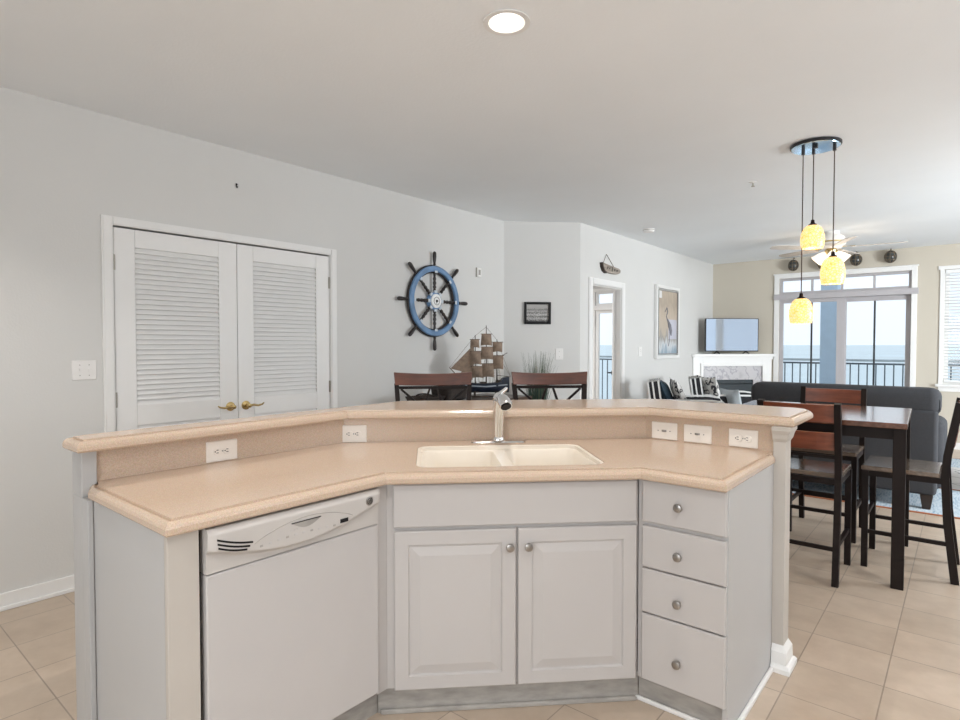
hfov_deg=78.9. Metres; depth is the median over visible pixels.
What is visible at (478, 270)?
wall sensor
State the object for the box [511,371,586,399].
bar stool
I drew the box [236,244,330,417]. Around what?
door
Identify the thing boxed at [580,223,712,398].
wall
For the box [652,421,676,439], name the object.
light switch
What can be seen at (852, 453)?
dining chair
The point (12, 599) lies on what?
baseboard
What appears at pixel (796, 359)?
balcony railing
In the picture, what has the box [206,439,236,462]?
wall outlet
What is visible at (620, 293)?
trim
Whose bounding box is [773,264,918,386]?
window
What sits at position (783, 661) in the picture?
end post
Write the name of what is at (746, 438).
receptacle
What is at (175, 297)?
door
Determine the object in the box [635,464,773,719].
base cabinet
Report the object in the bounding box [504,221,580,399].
wall
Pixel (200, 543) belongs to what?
tub
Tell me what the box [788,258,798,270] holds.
float
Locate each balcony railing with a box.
[600,356,611,398]
[783,358,819,382]
[846,359,959,385]
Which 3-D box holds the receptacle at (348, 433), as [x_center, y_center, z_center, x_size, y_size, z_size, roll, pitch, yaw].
[-0.625,0.353,2.784,0.033,0.028,0.003,0,2,-5]
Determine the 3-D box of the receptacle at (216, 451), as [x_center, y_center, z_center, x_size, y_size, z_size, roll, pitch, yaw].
[-1.040,0.363,2.311,0.003,0.028,0.033,1,2,40]
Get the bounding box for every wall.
[0,87,503,592]
[93,479,638,719]
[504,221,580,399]
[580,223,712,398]
[593,243,959,442]
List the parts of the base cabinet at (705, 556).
knob, knob, knob, knob, drawer, drawer, drawer, drawer, shoe moulding, panel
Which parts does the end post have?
moulding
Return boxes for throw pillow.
[660,380,672,398]
[669,378,686,399]
[696,375,720,397]
[719,388,741,403]
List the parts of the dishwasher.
control panel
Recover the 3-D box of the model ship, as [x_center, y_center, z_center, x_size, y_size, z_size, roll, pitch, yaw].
[0.011,0.011,5.427,0.424,0.665,0.424,1,2,40]
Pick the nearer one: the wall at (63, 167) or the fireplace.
the wall at (63, 167)
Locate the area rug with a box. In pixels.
[792,458,959,518]
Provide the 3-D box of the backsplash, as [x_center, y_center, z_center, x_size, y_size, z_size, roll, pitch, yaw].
[-0.080,0.341,2.597,2.700,0.117,0.671,0,2,-12]
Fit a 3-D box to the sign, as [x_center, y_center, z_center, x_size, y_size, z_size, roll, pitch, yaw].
[1.554,-1.137,6.937,0.040,0.232,0.465,1,2,40]
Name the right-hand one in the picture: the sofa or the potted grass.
the sofa
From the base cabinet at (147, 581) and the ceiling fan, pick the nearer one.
the base cabinet at (147, 581)
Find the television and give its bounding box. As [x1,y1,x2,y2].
[704,318,758,353]
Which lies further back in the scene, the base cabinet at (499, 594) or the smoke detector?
the smoke detector
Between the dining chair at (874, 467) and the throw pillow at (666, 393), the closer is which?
the dining chair at (874, 467)
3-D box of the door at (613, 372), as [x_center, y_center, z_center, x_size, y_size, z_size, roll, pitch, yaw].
[1.742,0.160,7.631,0.386,2.060,0.631,1,2,40]
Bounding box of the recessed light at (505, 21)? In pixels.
[483,9,529,35]
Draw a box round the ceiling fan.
[770,231,907,264]
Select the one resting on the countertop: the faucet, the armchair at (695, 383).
the faucet
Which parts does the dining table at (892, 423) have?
leg, leg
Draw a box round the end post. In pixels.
[770,426,796,676]
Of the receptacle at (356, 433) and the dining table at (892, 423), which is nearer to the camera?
the receptacle at (356, 433)
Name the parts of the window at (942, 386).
sill, frame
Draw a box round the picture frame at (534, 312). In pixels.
[524,302,550,323]
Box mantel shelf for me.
[691,353,774,356]
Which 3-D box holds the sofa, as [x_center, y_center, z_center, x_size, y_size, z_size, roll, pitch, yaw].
[3.541,0.732,5.672,1.555,1.020,0.905,1,2,40]
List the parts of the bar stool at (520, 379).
leg, rail, leg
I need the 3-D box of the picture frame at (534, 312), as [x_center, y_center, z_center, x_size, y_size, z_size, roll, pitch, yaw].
[0.631,-0.514,6.395,0.223,0.243,0.224,1,2,40]
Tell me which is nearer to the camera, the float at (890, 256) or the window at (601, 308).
the float at (890, 256)
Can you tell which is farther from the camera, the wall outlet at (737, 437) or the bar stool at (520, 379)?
the bar stool at (520, 379)
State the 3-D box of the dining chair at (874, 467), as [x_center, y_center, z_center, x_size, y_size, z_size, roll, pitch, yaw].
[2.740,0.772,3.693,0.502,1.068,0.444,1,2,40]
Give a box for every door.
[113,227,237,430]
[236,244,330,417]
[608,291,615,398]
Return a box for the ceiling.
[0,0,959,264]
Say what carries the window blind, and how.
attached to the window at (942, 386)
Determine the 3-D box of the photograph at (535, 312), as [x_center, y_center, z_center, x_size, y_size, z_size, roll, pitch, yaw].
[0.630,-0.514,6.401,0.244,0.191,0.008,0,2,-5]
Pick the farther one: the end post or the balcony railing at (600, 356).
the balcony railing at (600, 356)
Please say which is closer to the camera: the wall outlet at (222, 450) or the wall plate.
the wall outlet at (222, 450)
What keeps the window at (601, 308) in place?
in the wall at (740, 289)
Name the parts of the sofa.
leg, arm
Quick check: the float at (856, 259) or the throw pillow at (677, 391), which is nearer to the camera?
the throw pillow at (677, 391)
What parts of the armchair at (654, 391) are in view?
arm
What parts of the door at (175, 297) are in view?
louver panel, louver panel, handle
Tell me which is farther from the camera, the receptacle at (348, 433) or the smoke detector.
the smoke detector
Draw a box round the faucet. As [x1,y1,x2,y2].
[471,387,525,443]
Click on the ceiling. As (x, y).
(625, 118)
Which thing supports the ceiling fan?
hanging from the ceiling
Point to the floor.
(864, 648)
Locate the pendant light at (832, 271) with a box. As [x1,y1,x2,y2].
[789,136,845,323]
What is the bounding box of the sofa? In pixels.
[751,381,947,509]
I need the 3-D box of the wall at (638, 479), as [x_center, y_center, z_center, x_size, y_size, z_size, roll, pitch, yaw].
[-0.015,0.814,2.341,1.725,1.050,2.178,1,2,40]
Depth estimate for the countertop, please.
2.20 m
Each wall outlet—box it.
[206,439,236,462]
[343,425,366,441]
[729,428,757,448]
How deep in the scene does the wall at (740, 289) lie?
8.47 m
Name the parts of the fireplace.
marble panel, mantel moulding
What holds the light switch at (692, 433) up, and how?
attached to the countertop
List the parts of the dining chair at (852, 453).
leg, leg, seat, seat frame, leg, leg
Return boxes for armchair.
[647,378,723,402]
[688,375,750,403]
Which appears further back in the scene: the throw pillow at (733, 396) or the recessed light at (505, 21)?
the throw pillow at (733, 396)
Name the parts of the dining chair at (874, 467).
leg, leg, seat, seat frame, leg, leg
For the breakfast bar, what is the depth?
2.75 m
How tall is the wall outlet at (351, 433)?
0.082 m
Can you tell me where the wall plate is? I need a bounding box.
[555,348,562,359]
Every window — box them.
[593,288,615,398]
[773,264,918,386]
[935,265,959,391]
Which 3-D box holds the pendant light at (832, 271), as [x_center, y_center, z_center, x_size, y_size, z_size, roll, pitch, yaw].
[2.264,-0.847,3.912,0.342,1.200,0.306,1,2,40]
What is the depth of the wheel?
5.46 m
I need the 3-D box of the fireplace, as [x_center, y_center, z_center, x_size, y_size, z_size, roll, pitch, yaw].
[3.976,0.542,9.158,0.980,1.276,0.980,1,2,40]
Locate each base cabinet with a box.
[94,502,200,719]
[376,479,637,714]
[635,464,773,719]
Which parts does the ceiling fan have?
blade, blade, lamp shade, motor, lamp shade, blade, blade, blade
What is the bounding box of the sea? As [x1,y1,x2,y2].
[600,345,959,398]
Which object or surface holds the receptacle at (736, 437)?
attached to the wall outlet at (737, 437)
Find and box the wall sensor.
[476,267,480,276]
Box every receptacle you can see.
[213,448,221,454]
[223,446,230,453]
[346,431,352,436]
[354,431,360,436]
[734,435,741,440]
[744,436,751,441]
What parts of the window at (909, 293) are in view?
door sash, transom frame, door sash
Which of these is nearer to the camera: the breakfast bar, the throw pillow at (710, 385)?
the breakfast bar
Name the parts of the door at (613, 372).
panel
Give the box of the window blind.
[944,269,959,381]
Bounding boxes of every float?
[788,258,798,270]
[850,252,861,265]
[884,249,896,262]
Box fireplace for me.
[691,353,774,392]
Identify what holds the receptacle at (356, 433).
attached to the wall outlet at (351, 433)
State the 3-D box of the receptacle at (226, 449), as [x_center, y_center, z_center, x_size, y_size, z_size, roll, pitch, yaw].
[-1.014,0.362,2.342,0.003,0.028,0.033,1,2,40]
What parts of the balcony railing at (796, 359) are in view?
rail, rail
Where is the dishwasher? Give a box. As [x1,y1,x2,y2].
[199,487,379,719]
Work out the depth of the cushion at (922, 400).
5.14 m
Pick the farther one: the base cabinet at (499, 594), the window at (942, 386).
the window at (942, 386)
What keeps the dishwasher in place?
on the floor
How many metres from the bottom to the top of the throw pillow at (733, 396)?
0.352 m
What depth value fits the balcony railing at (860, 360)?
9.91 m
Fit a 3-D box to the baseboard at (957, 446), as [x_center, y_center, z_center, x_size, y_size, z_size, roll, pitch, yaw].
[6.835,1.161,7.410,5.760,0.090,0.014,1,2,40]
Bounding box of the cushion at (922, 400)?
[751,381,941,413]
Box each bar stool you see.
[394,372,471,401]
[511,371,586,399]
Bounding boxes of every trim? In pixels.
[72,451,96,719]
[100,214,337,431]
[588,277,624,398]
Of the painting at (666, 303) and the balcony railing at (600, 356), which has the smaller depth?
the painting at (666, 303)
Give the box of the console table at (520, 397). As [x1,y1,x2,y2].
[463,393,531,399]
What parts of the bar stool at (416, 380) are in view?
leg, rail, leg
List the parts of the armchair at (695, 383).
arm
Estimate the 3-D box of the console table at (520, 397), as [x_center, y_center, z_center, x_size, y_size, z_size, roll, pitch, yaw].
[-0.113,0.806,5.256,0.560,0.914,1.230,1,2,40]
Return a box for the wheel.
[397,251,467,350]
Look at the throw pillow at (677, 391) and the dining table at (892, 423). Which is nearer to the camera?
the dining table at (892, 423)
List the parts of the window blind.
rail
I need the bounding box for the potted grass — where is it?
[522,353,555,399]
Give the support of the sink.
in the countertop
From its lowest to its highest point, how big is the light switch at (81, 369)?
0.112 m
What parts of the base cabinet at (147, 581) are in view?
panel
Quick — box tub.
[199,539,201,719]
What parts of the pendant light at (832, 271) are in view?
lamp shade, cord, lamp shade, cord, canopy plate, lamp shade, cord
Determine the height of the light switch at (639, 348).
0.125 m
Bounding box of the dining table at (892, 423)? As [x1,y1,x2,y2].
[744,400,911,590]
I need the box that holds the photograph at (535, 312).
[527,304,547,321]
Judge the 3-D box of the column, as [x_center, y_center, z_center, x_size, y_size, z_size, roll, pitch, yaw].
[6.290,-0.454,10.477,0.320,3.240,0.380,1,2,40]
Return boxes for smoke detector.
[643,228,654,232]
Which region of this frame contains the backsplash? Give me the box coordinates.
[97,416,772,480]
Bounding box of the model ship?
[449,325,509,396]
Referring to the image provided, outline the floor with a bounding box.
[0,449,959,719]
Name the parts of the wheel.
hub plate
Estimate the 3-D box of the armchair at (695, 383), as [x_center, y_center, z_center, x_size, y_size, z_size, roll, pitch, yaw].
[3.080,0.708,7.357,0.845,1.000,0.720,0,2,18]
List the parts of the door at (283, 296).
handle, louver panel, louver panel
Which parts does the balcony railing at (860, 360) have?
rail, rail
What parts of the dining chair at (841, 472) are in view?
leg, rail, seat frame, seat, leg, leg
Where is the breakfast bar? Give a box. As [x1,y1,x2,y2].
[62,399,812,452]
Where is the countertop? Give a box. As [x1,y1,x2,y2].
[88,416,774,537]
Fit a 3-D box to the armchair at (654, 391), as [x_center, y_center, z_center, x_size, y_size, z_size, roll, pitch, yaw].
[2.366,0.725,6.703,0.845,1.000,0.720,0,2,18]
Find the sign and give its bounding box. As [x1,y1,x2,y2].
[600,254,620,273]
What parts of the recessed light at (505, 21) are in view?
bulb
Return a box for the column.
[819,284,840,383]
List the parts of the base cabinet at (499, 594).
door, shoe moulding, knob, false drawer, knob, door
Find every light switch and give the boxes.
[72,360,96,379]
[638,347,641,355]
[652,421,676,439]
[684,424,711,443]
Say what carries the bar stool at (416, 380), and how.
on the floor
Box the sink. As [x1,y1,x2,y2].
[416,444,603,467]
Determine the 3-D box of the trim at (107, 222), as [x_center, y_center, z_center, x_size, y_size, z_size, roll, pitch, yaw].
[-1.715,0.214,4.084,0.122,2.158,1.650,1,2,40]
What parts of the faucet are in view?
plate, lever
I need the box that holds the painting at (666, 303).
[654,284,679,358]
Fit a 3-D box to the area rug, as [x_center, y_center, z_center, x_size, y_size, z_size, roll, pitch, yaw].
[4.718,1.238,6.015,3.020,0.011,3.170,1,2,40]
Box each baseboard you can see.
[0,575,74,611]
[954,443,959,449]
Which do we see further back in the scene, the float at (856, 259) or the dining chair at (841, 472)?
the float at (856, 259)
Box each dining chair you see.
[757,399,851,587]
[790,386,866,543]
[860,397,959,585]

